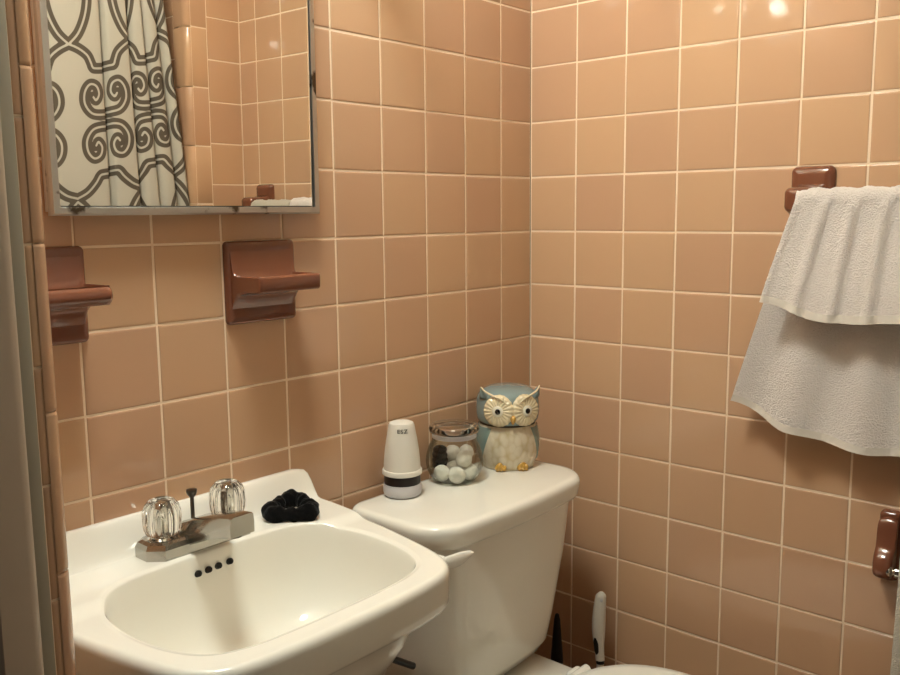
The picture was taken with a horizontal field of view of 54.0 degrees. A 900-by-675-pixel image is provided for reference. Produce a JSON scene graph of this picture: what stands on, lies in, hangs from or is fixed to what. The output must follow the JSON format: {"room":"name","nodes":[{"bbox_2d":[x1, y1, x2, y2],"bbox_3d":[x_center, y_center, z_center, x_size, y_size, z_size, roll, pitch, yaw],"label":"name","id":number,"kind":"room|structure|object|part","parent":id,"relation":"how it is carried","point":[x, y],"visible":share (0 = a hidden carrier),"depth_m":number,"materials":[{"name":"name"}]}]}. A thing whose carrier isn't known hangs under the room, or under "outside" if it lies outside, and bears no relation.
{"room":"bathroom","nodes":[
{"label":"bathroom","id":0,"kind":"room"},
{"bbox_2d":[5,0,64,674],"bbox_3d":[-0.198,-0.004,0.616,1.095,2.360,0.063,6,11,41],"label":"door frame","id":1,"kind":"structure","parent":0,"point":[28,243],"depth_m":0.78,"materials":[{"name":"paint"}]},
{"bbox_2d":[0,116,43,674],"bbox_3d":[-0.397,0.126,0.781,0.042,2.060,0.038,6,11,41],"label":"trim","id":2,"kind":"structure","parent":1,"relation":"attached to","point":[21,653],"depth_m":0.77,"materials":[{"name":"white paint"}]},
{"bbox_2d":[0,0,55,674],"bbox_3d":[-0.377,0.124,0.795,0.012,2.060,0.014,6,11,41],"label":"trim","id":3,"kind":"structure","parent":1,"relation":"attached to","point":[6,105],"depth_m":0.78,"materials":[{"name":"grey paint"}]},
{"bbox_2d":[15,0,75,674],"bbox_3d":[-0.362,0.102,0.812,0.006,2.097,0.021,-1,8,-4],"label":"trim","id":4,"kind":"structure","parent":1,"relation":"attached to","point":[21,6],"depth_m":0.79,"materials":[{"name":"tile"}]},
{"bbox_2d":[27,0,530,530],"bbox_3d":[-0.234,-0.119,1.440,0.060,2.360,1.150,6,11,41],"label":"wall","id":5,"kind":"structure","parent":0,"point":[418,243],"depth_m":1.46,"materials":[{"name":"tile"}]},
{"bbox_2d":[45,246,112,345],"bbox_3d":[-0.477,-0.047,1.069,0.079,0.123,0.109,6,11,41],"label":"toothbrush holder","id":6,"kind":"object","parent":5,"relation":"attached to","point":[71,298],"visible":0.55,"depth_m":1.10,"materials":[{"name":"brown ceramic"}]},
{"bbox_3d":[-0.502,-0.050,1.092,0.010,0.123,0.109,6,11,41],"label":"plate","id":7,"kind":"part","parent":6,"relation":"part of","materials":[{"name":"brown ceramic"}]},
{"bbox_2d":[30,0,319,215],"bbox_3d":[-0.353,-0.415,1.196,0.030,0.494,0.420,6,11,41],"label":"mirror","id":8,"kind":"object","parent":5,"relation":"attached to","point":[146,107],"visible":1,"depth_m":1.18,"materials":[{"name":"silver mirror"}]},
{"bbox_2d":[66,469,449,674],"bbox_3d":[-0.235,0.395,1.157,0.398,0.301,0.537,6,11,41],"label":"sink","id":9,"kind":"object","parent":5,"relation":"attached to","point":[339,592],"visible":0.84,"depth_m":1.15,"materials":[{"name":"white ceramic"}]},
{"bbox_2d":[135,478,254,561],"bbox_3d":[-0.318,0.247,1.184,0.136,0.074,0.166,6,11,41],"label":"faucet","id":10,"kind":"object","parent":9,"relation":"on","point":[168,537],"visible":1,"depth_m":1.16,"materials":[{"name":"silver metal"}]},
{"bbox_3d":[-0.381,0.237,1.170,0.051,0.048,0.051,6,11,41],"label":"knob","id":11,"kind":"part","parent":10,"relation":"part of","materials":[{"name":"clear plastic"}]},
{"bbox_3d":[-0.354,0.234,1.214,0.015,0.054,0.015,6,11,41],"label":"lift rod","id":12,"kind":"part","parent":10,"relation":"part of","materials":[{"name":"grey metal"}]},
{"bbox_3d":[-0.316,0.252,1.183,0.129,0.061,0.060,6,11,41],"label":"spout","id":13,"kind":"part","parent":10,"relation":"part of","materials":[{"name":"silver metal"}]},
{"bbox_3d":[-0.314,0.226,1.246,0.051,0.048,0.051,6,11,41],"label":"knob","id":14,"kind":"part","parent":10,"relation":"part of","materials":[{"name":"clear plastic"}]},
{"bbox_2d":[261,489,319,522],"bbox_3d":[-0.234,0.252,1.306,0.077,0.037,0.078,6,11,41],"label":"scrunchie","id":15,"kind":"object","parent":9,"relation":"on","point":[281,508],"visible":1,"depth_m":1.29,"materials":[{"name":"black fabric"}]},
{"bbox_3d":[-0.076,0.495,1.350,0.011,0.047,0.063,6,11,41],"label":"rod","id":16,"kind":"part","parent":9,"relation":"part of","materials":[{"name":"black plastic"}]},
{"bbox_2d":[222,239,319,324],"bbox_3d":[-0.260,-0.082,1.313,0.079,0.122,0.126,6,11,41],"label":"soap dish","id":17,"kind":"object","parent":5,"relation":"attached to","point":[262,282],"visible":1,"depth_m":1.31,"materials":[{"name":"brown ceramic"}]},
{"bbox_2d":[230,249,319,308],"bbox_3d":[-0.257,-0.087,1.310,0.071,0.094,0.114,6,11,41],"label":"shelf","id":18,"kind":"object","parent":17,"relation":"attached to","point":[259,278],"depth_m":1.31,"materials":[{"name":"brown ceramic"}]},
{"bbox_2d":[530,0,899,674],"bbox_3d":[0.585,-0.139,1.523,1.060,2.360,0.060,6,11,41],"label":"wall","id":19,"kind":"structure","parent":0,"point":[668,137],"depth_m":1.62,"materials":[{"name":"tile"}]},
{"bbox_2d":[784,165,835,214],"bbox_3d":[0.720,-0.204,1.308,0.452,0.116,0.072,6,11,41],"label":"towel bar","id":20,"kind":"object","parent":19,"relation":"attached to","point":[803,177],"visible":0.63,"depth_m":1.43,"materials":[{"name":"brown ceramic"}]},
{"bbox_2d":[731,185,899,456],"bbox_3d":[0.585,-0.027,1.409,0.291,0.420,0.063,6,11,41],"label":"hand towel","id":21,"kind":"object","parent":20,"relation":"hanging from","point":[821,362],"visible":1,"depth_m":1.39,"materials":[{"name":"white fabric"}]},
{"bbox_2d":[872,509,899,580],"bbox_3d":[0.752,0.344,1.374,0.170,0.117,0.052,6,11,41],"label":"toilet paper holder","id":22,"kind":"object","parent":19,"relation":"attached to","point":[886,557],"visible":1,"depth_m":1.41,"materials":[{"name":"brown ceramic"}]},
{"bbox_2d":[890,562,899,674],"bbox_3d":[0.769,0.251,1.290,0.192,0.930,0.081,6,11,41],"label":"toilet paper","id":23,"kind":"object","parent":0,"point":[895,661],"visible":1,"depth_m":1.35,"materials":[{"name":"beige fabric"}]},
{"bbox_3d":[0.465,1.174,0.890,2.050,0.062,1.450,6,11,41],"label":"floor","id":24,"kind":"structure","parent":0,"visible":0},
{"bbox_2d":[352,460,688,674],"bbox_3d":[0.232,0.672,1.464,0.710,0.777,0.445,6,11,41],"label":"toilet","id":25,"kind":"object","parent":24,"relation":"on","point":[500,536],"visible":0.76,"depth_m":1.50,"materials":[{"name":"white ceramic"}]},
{"bbox_2d":[382,419,421,498],"bbox_3d":[-0.083,0.208,1.529,0.070,0.130,0.070,6,11,41],"label":"air freshener","id":26,"kind":"object","parent":25,"relation":"on","point":[402,469],"visible":1,"depth_m":1.50,"materials":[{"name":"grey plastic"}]},
{"bbox_2d":[426,419,483,484],"bbox_3d":[0.008,0.208,1.613,0.107,0.104,0.107,6,11,41],"label":"glass jar","id":27,"kind":"object","parent":25,"relation":"on","point":[446,430],"visible":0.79,"depth_m":1.58,"materials":[{"name":"clear glass"}]},
{"bbox_2d":[432,445,447,467],"bbox_3d":[-0.018,0.220,1.623,0.033,0.040,0.035,6,11,41],"label":"hair elastic","id":28,"kind":"object","parent":27,"relation":"in","point":[439,454],"visible":0.92,"depth_m":1.61,"materials":[{"name":"black fabric"}]},
{"bbox_2d":[433,465,448,481],"bbox_3d":[-0.015,0.246,1.599,0.031,0.031,0.031,6,11,41],"label":"ball","id":29,"kind":"object","parent":27,"relation":"in","point":[440,473],"visible":0.99,"depth_m":1.59,"materials":[{"name":"white fabric"}]},
{"bbox_2d":[446,445,459,459],"bbox_3d":[0.005,0.211,1.626,0.028,0.030,0.028,6,11,41],"label":"ball","id":30,"kind":"object","parent":27,"relation":"in","point":[452,451],"visible":0.91,"depth_m":1.62,"materials":[{"name":"white fabric"}]},
{"bbox_2d":[447,460,461,469],"bbox_3d":[0.008,0.239,1.621,0.030,0.031,0.030,6,11,41],"label":"ball","id":31,"kind":"object","parent":27,"relation":"in","point":[452,463],"visible":0.3,"depth_m":1.61,"materials":[{"name":"white fabric"}]},
{"bbox_3d":[0.008,0.164,1.607,0.092,0.015,0.092,6,11,41],"label":"lid","id":32,"kind":"part","parent":27,"relation":"part of","materials":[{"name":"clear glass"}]},
{"bbox_2d":[448,467,465,483],"bbox_3d":[0.012,0.248,1.588,0.031,0.032,0.032,6,11,41],"label":"ball","id":33,"kind":"object","parent":27,"relation":"in","point":[456,475],"visible":1,"depth_m":1.58,"materials":[{"name":"white fabric"}]},
{"bbox_2d":[456,450,471,466],"bbox_3d":[0.025,0.219,1.599,0.031,0.030,0.030,6,11,41],"label":"ball","id":34,"kind":"object","parent":27,"relation":"in","point":[463,458],"visible":1,"depth_m":1.59,"materials":[{"name":"white fabric"}]},
{"bbox_2d":[459,444,473,455],"bbox_3d":[0.030,0.210,1.624,0.027,0.028,0.028,6,11,41],"label":"ball","id":35,"kind":"object","parent":27,"relation":"in","point":[464,447],"visible":0.65,"depth_m":1.62,"materials":[{"name":"white fabric"}]},
{"bbox_2d":[463,463,478,479],"bbox_3d":[0.036,0.244,1.606,0.030,0.031,0.030,6,11,41],"label":"ball","id":36,"kind":"object","parent":27,"relation":"in","point":[471,472],"visible":0.88,"depth_m":1.59,"materials":[{"name":"white fabric"}]},
{"bbox_3d":[0.006,0.340,1.361,0.026,0.022,0.066,6,11,41],"label":"flush lever","id":37,"kind":"part","parent":25,"relation":"part of","materials":[{"name":"white plastic"}]},
{"bbox_3d":[0.050,0.287,1.574,0.226,0.041,0.437,6,11,41],"label":"tank lid","id":38,"kind":"part","parent":25,"relation":"part of","materials":[{"name":"white ceramic"}]},
{"bbox_3d":[0.050,0.451,1.598,0.206,0.302,0.410,6,11,41],"label":"tank","id":39,"kind":"part","parent":25,"relation":"part of","materials":[{"name":"white ceramic"}]},
{"bbox_2d":[475,382,539,471],"bbox_3d":[0.112,0.166,1.703,0.124,0.160,0.132,-3,8,-18],"label":"owl figurine","id":40,"kind":"object","parent":25,"relation":"on","point":[508,436],"visible":0.98,"depth_m":1.66,"materials":[{"name":"beige ceramic"}]},
{"bbox_3d":[0.111,0.124,1.701,0.122,0.069,0.122,6,11,41],"label":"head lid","id":41,"kind":"part","parent":40,"relation":"part of","materials":[{"name":"blue ceramic"}]},
{"bbox_3d":[0.339,0.616,1.366,0.431,0.020,0.374,6,11,41],"label":"seat lid","id":42,"kind":"part","parent":25,"relation":"part of","materials":[{"name":"white plastic"}]},
{"bbox_2d":[551,613,562,663],"bbox_3d":[0.224,0.787,1.860,0.112,0.439,0.112,6,11,41],"label":"plunger","id":43,"kind":"object","parent":24,"relation":"on","point":[556,647],"visible":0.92,"depth_m":1.83,"materials":[{"name":"black plastic"}]},
{"bbox_2d":[592,591,605,667],"bbox_3d":[0.302,0.759,1.785,0.072,0.516,0.072,6,11,41],"label":"toilet brush","id":44,"kind":"object","parent":24,"relation":"on","point":[599,609],"visible":1,"depth_m":1.75,"materials":[{"name":"beige plastic"}]}
]}

